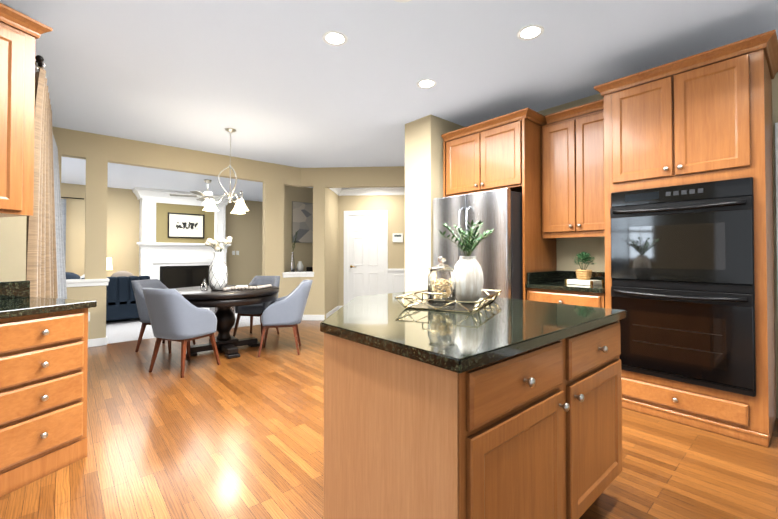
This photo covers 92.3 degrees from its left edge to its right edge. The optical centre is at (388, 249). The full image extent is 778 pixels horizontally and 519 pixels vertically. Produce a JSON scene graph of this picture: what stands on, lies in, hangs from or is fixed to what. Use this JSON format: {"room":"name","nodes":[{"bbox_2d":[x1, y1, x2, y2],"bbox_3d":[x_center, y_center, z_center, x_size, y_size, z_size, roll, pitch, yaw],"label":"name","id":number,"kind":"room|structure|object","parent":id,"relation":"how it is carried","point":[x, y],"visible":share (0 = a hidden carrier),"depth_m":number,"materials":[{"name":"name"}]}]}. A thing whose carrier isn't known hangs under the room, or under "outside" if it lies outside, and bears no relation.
{"room":"kitchen","nodes":[
{"label":"kitchen","id":0,"kind":"room"},
{"bbox_2d":[0,3,28,281],"bbox_3d":[-2.358,-0.157,2.291,0.182,2.760,0.466,1,-1,-41],"label":"wall","id":1,"kind":"structure","parent":0,"point":[12,229],"depth_m":2.38,"materials":[{"name":"paint"}]},
{"bbox_2d":[0,3,52,216],"bbox_3d":[-2.394,-0.771,1.772,0.381,1.135,1.135,0,-1,19],"label":"upper cabinet","id":2,"kind":"object","parent":1,"relation":"attached to","point":[20,33],"visible":1,"depth_m":2.12,"materials":[{"name":"brown wood"}]},
{"bbox_2d":[35,55,45,77],"bbox_3d":[-3.304,-1.261,3.434,0.279,0.052,2.722,1,-1,-41],"label":"curtain rod","id":3,"kind":"object","parent":1,"relation":"attached to","point":[39,60],"visible":0.21,"depth_m":2.54,"materials":[{"name":"black metal"}]},
{"bbox_2d":[26,68,57,297],"bbox_3d":[-2.737,-0.013,2.956,0.148,2.450,1.089,1,-1,-35],"label":"curtain","id":4,"kind":"object","parent":3,"relation":"hanging from","point":[41,267],"visible":0.44,"depth_m":2.70,"materials":[{"name":"beige fabric"}]},
{"bbox_2d":[53,135,66,298],"bbox_3d":[-3.673,0.004,4.152,0.235,2.450,0.970,1,-1,-41],"label":"curtain","id":5,"kind":"object","parent":3,"relation":"hanging from","point":[61,282],"visible":0.38,"depth_m":4.16,"materials":[{"name":"white fabric"}]},
{"bbox_2d":[61,197,83,268],"bbox_3d":[-7.511,0.066,7.764,1.800,2.422,0.119,1,-1,-41],"label":"curtain","id":6,"kind":"object","parent":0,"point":[63,204],"visible":0.06,"depth_m":8.16,"materials":[{"name":"beige fabric"}]},
{"bbox_2d":[52,127,299,338],"bbox_3d":[-2.907,-0.111,5.711,3.853,2.760,0.130,1,-1,-41],"label":"wall","id":7,"kind":"structure","parent":0,"point":[102,221],"depth_m":6.43,"materials":[{"name":"paint"}]},
{"bbox_2d":[66,278,109,346],"bbox_3d":[-4.057,0.821,4.701,0.850,0.870,0.180,1,-1,-41],"label":"trim","id":8,"kind":"structure","parent":7,"relation":"attached to","point":[69,282],"depth_m":4.80,"materials":[{"name":"white"}]},
{"bbox_2d":[106,308,260,343],"bbox_3d":[-4.192,1.325,7.822,10.200,0.046,4.890,1,-1,-41],"label":"floor carpet","id":9,"kind":"object","parent":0,"point":[122,330],"depth_m":6.02,"materials":[{"name":"white carpet"}]},
{"bbox_2d":[66,271,149,320],"bbox_3d":[-5.449,0.831,6.341,2.250,0.895,0.920,1,-1,-41],"label":"sofa","id":10,"kind":"object","parent":9,"relation":"on","point":[120,301],"visible":0.23,"depth_m":6.45,"materials":[{"name":"blue fabric"}]},
{"bbox_2d":[132,187,231,288],"bbox_3d":[-5.212,-0.058,9.550,2.190,2.758,0.566,1,-1,-41],"label":"fireplace mantel","id":11,"kind":"object","parent":9,"relation":"on","point":[169,263],"visible":0.6,"depth_m":9.26,"materials":[{"name":"white"}]},
{"bbox_2d":[168,212,203,238],"bbox_3d":[-5.122,-0.591,9.454,0.830,0.620,0.029,1,-1,-41],"label":"framed picture","id":12,"kind":"object","parent":11,"relation":"attached to","point":[182,225],"visible":0.96,"depth_m":9.44},
{"bbox_2d":[209,306,234,314],"bbox_3d":[-2.848,1.073,6.377,0.340,0.410,0.340,1,-1,-41],"label":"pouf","id":13,"kind":"object","parent":9,"relation":"on","point":[214,309],"depth_m":6.31,"materials":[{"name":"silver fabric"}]},
{"bbox_3d":[-1.724,0.909,8.628,1.330,0.800,0.370,1,-1,-41],"label":"console table","id":14,"kind":"object","parent":9,"relation":"on","visible":0},
{"bbox_2d":[290,231,312,271],"bbox_3d":[-1.913,0.046,8.447,0.767,0.918,0.229,1,-1,-41],"label":"vase","id":15,"kind":"object","parent":14,"relation":"on","point":[300,267],"visible":0.94,"depth_m":8.34,"materials":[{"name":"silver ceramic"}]},
{"bbox_3d":[-6.389,1.024,8.291,0.500,0.560,0.500,1,-1,-41],"label":"side table","id":16,"kind":"object","parent":9,"relation":"on","visible":0},
{"bbox_2d":[107,257,111,269],"bbox_3d":[-6.389,0.463,8.299,0.400,0.560,0.400,1,-1,-41],"label":"table lamp","id":17,"kind":"object","parent":16,"relation":"on","point":[109,263],"visible":0.15,"depth_m":8.29,"materials":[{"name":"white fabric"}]},
{"bbox_2d":[300,166,403,319],"bbox_3d":[-0.708,-0.076,6.838,1.431,2.800,2.382,1,-1,-41],"label":"wall","id":18,"kind":"structure","parent":0,"point":[325,254],"depth_m":6.96,"materials":[{"name":"paint"}]},
{"bbox_2d":[232,251,297,277],"bbox_3d":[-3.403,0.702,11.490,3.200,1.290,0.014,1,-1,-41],"label":"trim","id":19,"kind":"structure","parent":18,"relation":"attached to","point":[286,274],"depth_m":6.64,"materials":[{"name":"white"}]},
{"bbox_2d":[292,201,312,242],"bbox_3d":[-1.760,-0.613,8.879,1.180,0.950,0.032,1,-1,-41],"label":"picture frame","id":20,"kind":"object","parent":18,"relation":"attached to","point":[302,218],"visible":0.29,"depth_m":8.65,"materials":[{"name":"beige"}]},
{"bbox_2d":[298,272,323,320],"bbox_3d":[-1.382,0.848,6.715,0.330,0.870,0.281,1,-1,-41],"label":"trim","id":21,"kind":"structure","parent":18,"relation":"attached to","point":[300,274],"depth_m":6.73,"materials":[{"name":"white"}]},
{"bbox_2d":[326,187,404,317],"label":"door","id":22,"kind":"structure","parent":18,"relation":"attached to","point":[367,271],"depth_m":7.91,"materials":[{"name":"white wood"}]},
{"bbox_2d":[0,320,777,518],"bbox_3d":[-0.202,1.243,1.881,12.000,0.050,9.310,1,-1,-41],"label":"floor","id":23,"kind":"structure","parent":0,"point":[207,436],"depth_m":2.24,"materials":[{"name":"brown wood"}]},
{"bbox_2d":[0,308,87,496],"bbox_3d":[-2.369,0.775,1.462,1.872,0.876,1.437,1,-1,-41],"label":"base cabinet","id":24,"kind":"object","parent":23,"relation":"on","point":[43,391],"visible":1,"depth_m":1.42,"materials":[{"name":"brown wood"}]},
{"bbox_2d":[0,281,96,318],"bbox_3d":[-2.351,0.264,1.477,0.650,0.143,1.830,0,-1,19],"label":"countertop","id":25,"kind":"structure","parent":24,"relation":"on","point":[16,300],"depth_m":2.15,"materials":[{"name":"stone"}]},
{"bbox_2d":[131,279,195,352],"bbox_3d":[-2.898,0.828,4.763,0.618,0.863,0.489,0,-1,8],"label":"chair","id":26,"kind":"object","parent":23,"relation":"on","point":[138,286],"visible":0.4,"depth_m":4.57,"materials":[{"name":"fabric"}]},
{"bbox_2d":[142,288,219,377],"bbox_3d":[-2.150,0.816,3.840,0.489,0.863,0.618,0,-1,22],"label":"chair","id":27,"kind":"object","parent":23,"relation":"on","point":[175,315],"visible":1,"depth_m":3.65,"materials":[{"name":"fabric"}]},
{"bbox_2d":[175,285,278,358],"bbox_3d":[-2.052,0.875,4.646,1.320,0.760,1.320,1,-1,-41],"label":"dining table","id":28,"kind":"object","parent":23,"relation":"on","point":[224,302],"visible":0.77,"depth_m":4.40,"materials":[{"name":"black wood"}]},
{"bbox_2d":[200,278,207,290],"bbox_3d":[-2.150,0.415,4.354,0.084,0.149,0.084,1,-1,-41],"label":"vase","id":29,"kind":"object","parent":28,"relation":"on","point":[204,285],"visible":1,"depth_m":4.33,"materials":[{"name":"white"}]},
{"bbox_2d":[205,236,231,289],"bbox_3d":[-2.059,0.164,4.489,0.280,0.656,0.292,1,-1,-41],"label":"vase","id":30,"kind":"object","parent":28,"relation":"on","point":[218,275],"visible":1,"depth_m":4.45,"materials":[{"name":"white ceramic"}]},
{"bbox_2d":[223,284,271,290],"bbox_3d":[-1.703,0.469,4.556,0.646,0.046,0.199,1,-1,-41],"label":"bead","id":31,"kind":"object","parent":28,"relation":"on","point":[247,287],"visible":1,"depth_m":4.50,"materials":[{"name":"beige wood"}]},
{"bbox_2d":[233,276,279,336],"bbox_3d":[-1.894,0.838,5.465,0.489,0.863,0.618,0,-1,11],"label":"chair","id":32,"kind":"object","parent":23,"relation":"on","point":[256,310],"visible":0.35,"depth_m":5.24,"materials":[{"name":"fabric"}]},
{"bbox_2d":[258,280,312,356],"bbox_3d":[-1.260,0.826,4.619,0.618,0.863,0.489,0,-1,-11],"label":"chair","id":33,"kind":"object","parent":23,"relation":"on","point":[287,310],"visible":1,"depth_m":4.41,"materials":[{"name":"fabric"}]},
{"bbox_2d":[323,333,574,518],"bbox_3d":[-0.001,0.777,1.704,0.629,0.876,1.332,1,-1,-41],"label":"base cabinet","id":34,"kind":"object","parent":23,"relation":"on","point":[535,433],"depth_m":1.21,"materials":[{"name":"brown wood"}]},
{"bbox_2d":[320,290,626,372],"bbox_3d":[0.229,0.321,1.925,1.310,0.038,1.370,1,-1,-41],"label":"countertop","id":35,"kind":"structure","parent":34,"relation":"on","point":[497,328],"depth_m":1.44,"materials":[{"name":"stone"}]},
{"bbox_2d":[395,289,501,312],"bbox_3d":[0.351,0.257,2.052,0.417,0.089,0.608,0,-1,27],"label":"tray","id":36,"kind":"object","parent":35,"relation":"on","point":[468,306],"visible":0.71,"depth_m":1.88,"materials":[{"name":"gold metal"}]},
{"bbox_2d":[428,256,455,305],"bbox_3d":[0.279,0.165,1.978,0.148,0.256,0.148,1,-1,-41],"label":"glass jar","id":37,"kind":"object","parent":36,"relation":"on","point":[441,277],"visible":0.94,"depth_m":1.92,"materials":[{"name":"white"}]},
{"bbox_2d":[454,256,483,302],"bbox_3d":[0.436,0.167,2.066,0.168,0.255,0.168,1,-1,-41],"label":"ribbed vase","id":38,"kind":"object","parent":36,"relation":"on","point":[468,272],"visible":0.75,"depth_m":2.00,"materials":[{"name":"white ceramic"}]},
{"bbox_2d":[438,220,495,255],"bbox_3d":[0.425,-0.058,2.091,0.446,0.217,0.349,1,-1,-41],"label":"plant","id":39,"kind":"object","parent":38,"relation":"in","point":[469,244],"visible":0.92,"depth_m":2.04,"materials":[{"name":"green plant"}]},
{"bbox_2d":[433,188,522,299],"bbox_3d":[1.061,0.346,3.985,0.899,1.800,0.910,1,-1,-41],"label":"refrigerator","id":40,"kind":"object","parent":23,"relation":"on","point":[498,252],"visible":0.25,"depth_m":3.55,"materials":[{"name":"grey metal"}]},
{"bbox_2d":[441,108,556,299],"bbox_3d":[1.199,-0.030,4.074,0.681,2.555,1.055,1,-1,-41],"label":"tall cabinet","id":41,"kind":"object","parent":23,"relation":"on","point":[502,151],"visible":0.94,"depth_m":3.72,"materials":[{"name":"brown wood"}]},
{"bbox_2d":[527,288,604,307],"bbox_3d":[1.734,0.802,3.450,0.680,0.875,0.666,1,-1,-41],"label":"base cabinet","id":42,"kind":"object","parent":23,"relation":"on","point":[573,298],"visible":0.17,"depth_m":3.22,"materials":[{"name":"brown wood"}]},
{"bbox_2d":[526,271,604,292],"bbox_3d":[1.743,0.291,3.465,0.656,0.143,0.666,1,-1,-41],"label":"countertop","id":43,"kind":"structure","parent":42,"relation":"on","point":[551,280],"depth_m":3.54,"materials":[{"name":"stone"}]},
{"bbox_2d":[565,279,603,285],"bbox_3d":[1.784,0.301,3.421,0.194,0.042,0.254,1,-1,-33],"label":"books","id":44,"kind":"object","parent":43,"relation":"on","point":[590,282],"visible":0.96,"depth_m":3.35,"materials":[{"name":"beige paper"}]},
{"bbox_2d":[572,252,596,279],"bbox_3d":[1.788,0.149,3.425,0.222,0.259,0.207,1,-1,-41],"label":"plant","id":45,"kind":"object","parent":44,"relation":"on","point":[582,273],"visible":1,"depth_m":3.38,"materials":[{"name":"green plant"}]},
{"bbox_2d":[571,320,621,518],"bbox_3d":[0.473,0.783,2.117,0.629,0.876,1.332,1,-1,-41],"label":"base cabinet","id":46,"kind":"object","parent":23,"relation":"on","point":[595,353],"depth_m":1.61,"materials":[{"name":"brown wood"}]},
{"bbox_2d":[594,30,777,446],"bbox_3d":[2.241,-0.047,2.843,0.729,2.555,1.030,1,-1,-41],"label":"tall cabinet","id":47,"kind":"object","parent":23,"relation":"on","point":[689,218],"visible":0.96,"depth_m":2.56,"materials":[{"name":"brown wood"}]},
{"bbox_2d":[0,0,777,201],"bbox_3d":[-1.810,-1.567,3.762,12.000,0.100,14.200,1,-1,-41],"label":"ceiling","id":48,"kind":"structure","parent":0,"point":[281,82],"depth_m":3.09,"materials":[{"name":"white paint"}]},
{"bbox_2d":[170,179,237,205],"bbox_3d":[-3.860,-1.178,7.935,1.369,0.564,1.308,1,-1,-41],"label":"ceiling fan","id":49,"kind":"object","parent":48,"relation":"hanging from","point":[204,196],"visible":0.71,"depth_m":7.80,"materials":[{"name":"silver metal"}]},
{"bbox_2d":[203,128,248,213],"bbox_3d":[-1.998,-0.989,4.654,0.546,1.029,0.549,1,-1,-41],"label":"pendant chandelier","id":50,"kind":"object","parent":48,"relation":"hanging from","point":[240,207],"visible":1,"depth_m":4.63,"materials":[{"name":"silver metal"}]},
{"bbox_2d":[322,31,347,45],"bbox_3d":[-0.392,-1.528,2.715,0.183,0.006,0.183,0,-1,25],"label":"recessed light","id":51,"kind":"object","parent":48,"relation":"in","point":[333,38],"depth_m":2.71,"materials":[{"name":"white"}]},
{"bbox_2d":[394,0,411,2],"bbox_3d":[0.085,-1.534,2.229,0.183,0.006,0.183,-1,-1,40],"label":"recessed light","id":52,"kind":"object","parent":48,"relation":"in","point":[403,1],"depth_m":2.31,"materials":[{"name":"white"}]},
{"bbox_2d":[417,79,435,88],"bbox_3d":[0.344,-1.518,3.437,0.183,0.006,0.183,-1,-1,43],"label":"recessed light","id":53,"kind":"object","parent":48,"relation":"in","point":[426,83],"depth_m":3.43,"materials":[{"name":"white"}]},
{"bbox_2d":[517,25,543,40],"bbox_3d":[0.999,-1.529,2.641,0.183,0.006,0.183,-1,-1,40],"label":"recessed light","id":54,"kind":"object","parent":48,"relation":"in","point":[530,33],"depth_m":2.64,"materials":[{"name":"white"}]},
{"bbox_2d":[404,115,463,291],"bbox_3d":[0.630,-0.126,4.597,0.801,2.760,0.420,1,-1,-41],"label":"wall","id":55,"kind":"structure","parent":0,"point":[423,168],"depth_m":4.31,"materials":[{"name":"paint"}]},
{"bbox_2d":[538,72,777,417],"bbox_3d":[3.087,-0.153,2.527,0.120,2.760,5.930,1,-1,-41],"label":"wall","id":56,"kind":"structure","parent":0,"point":[566,248],"depth_m":3.66,"materials":[{"name":"paint"}]},
{"bbox_2d":[541,99,604,237],"bbox_3d":[1.847,-0.709,3.569,0.380,1.200,0.666,1,-1,-41],"label":"upper cabinet","id":57,"kind":"object","parent":56,"relation":"attached to","point":[573,172],"visible":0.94,"depth_m":3.48,"materials":[{"name":"brown wood"}]}
]}

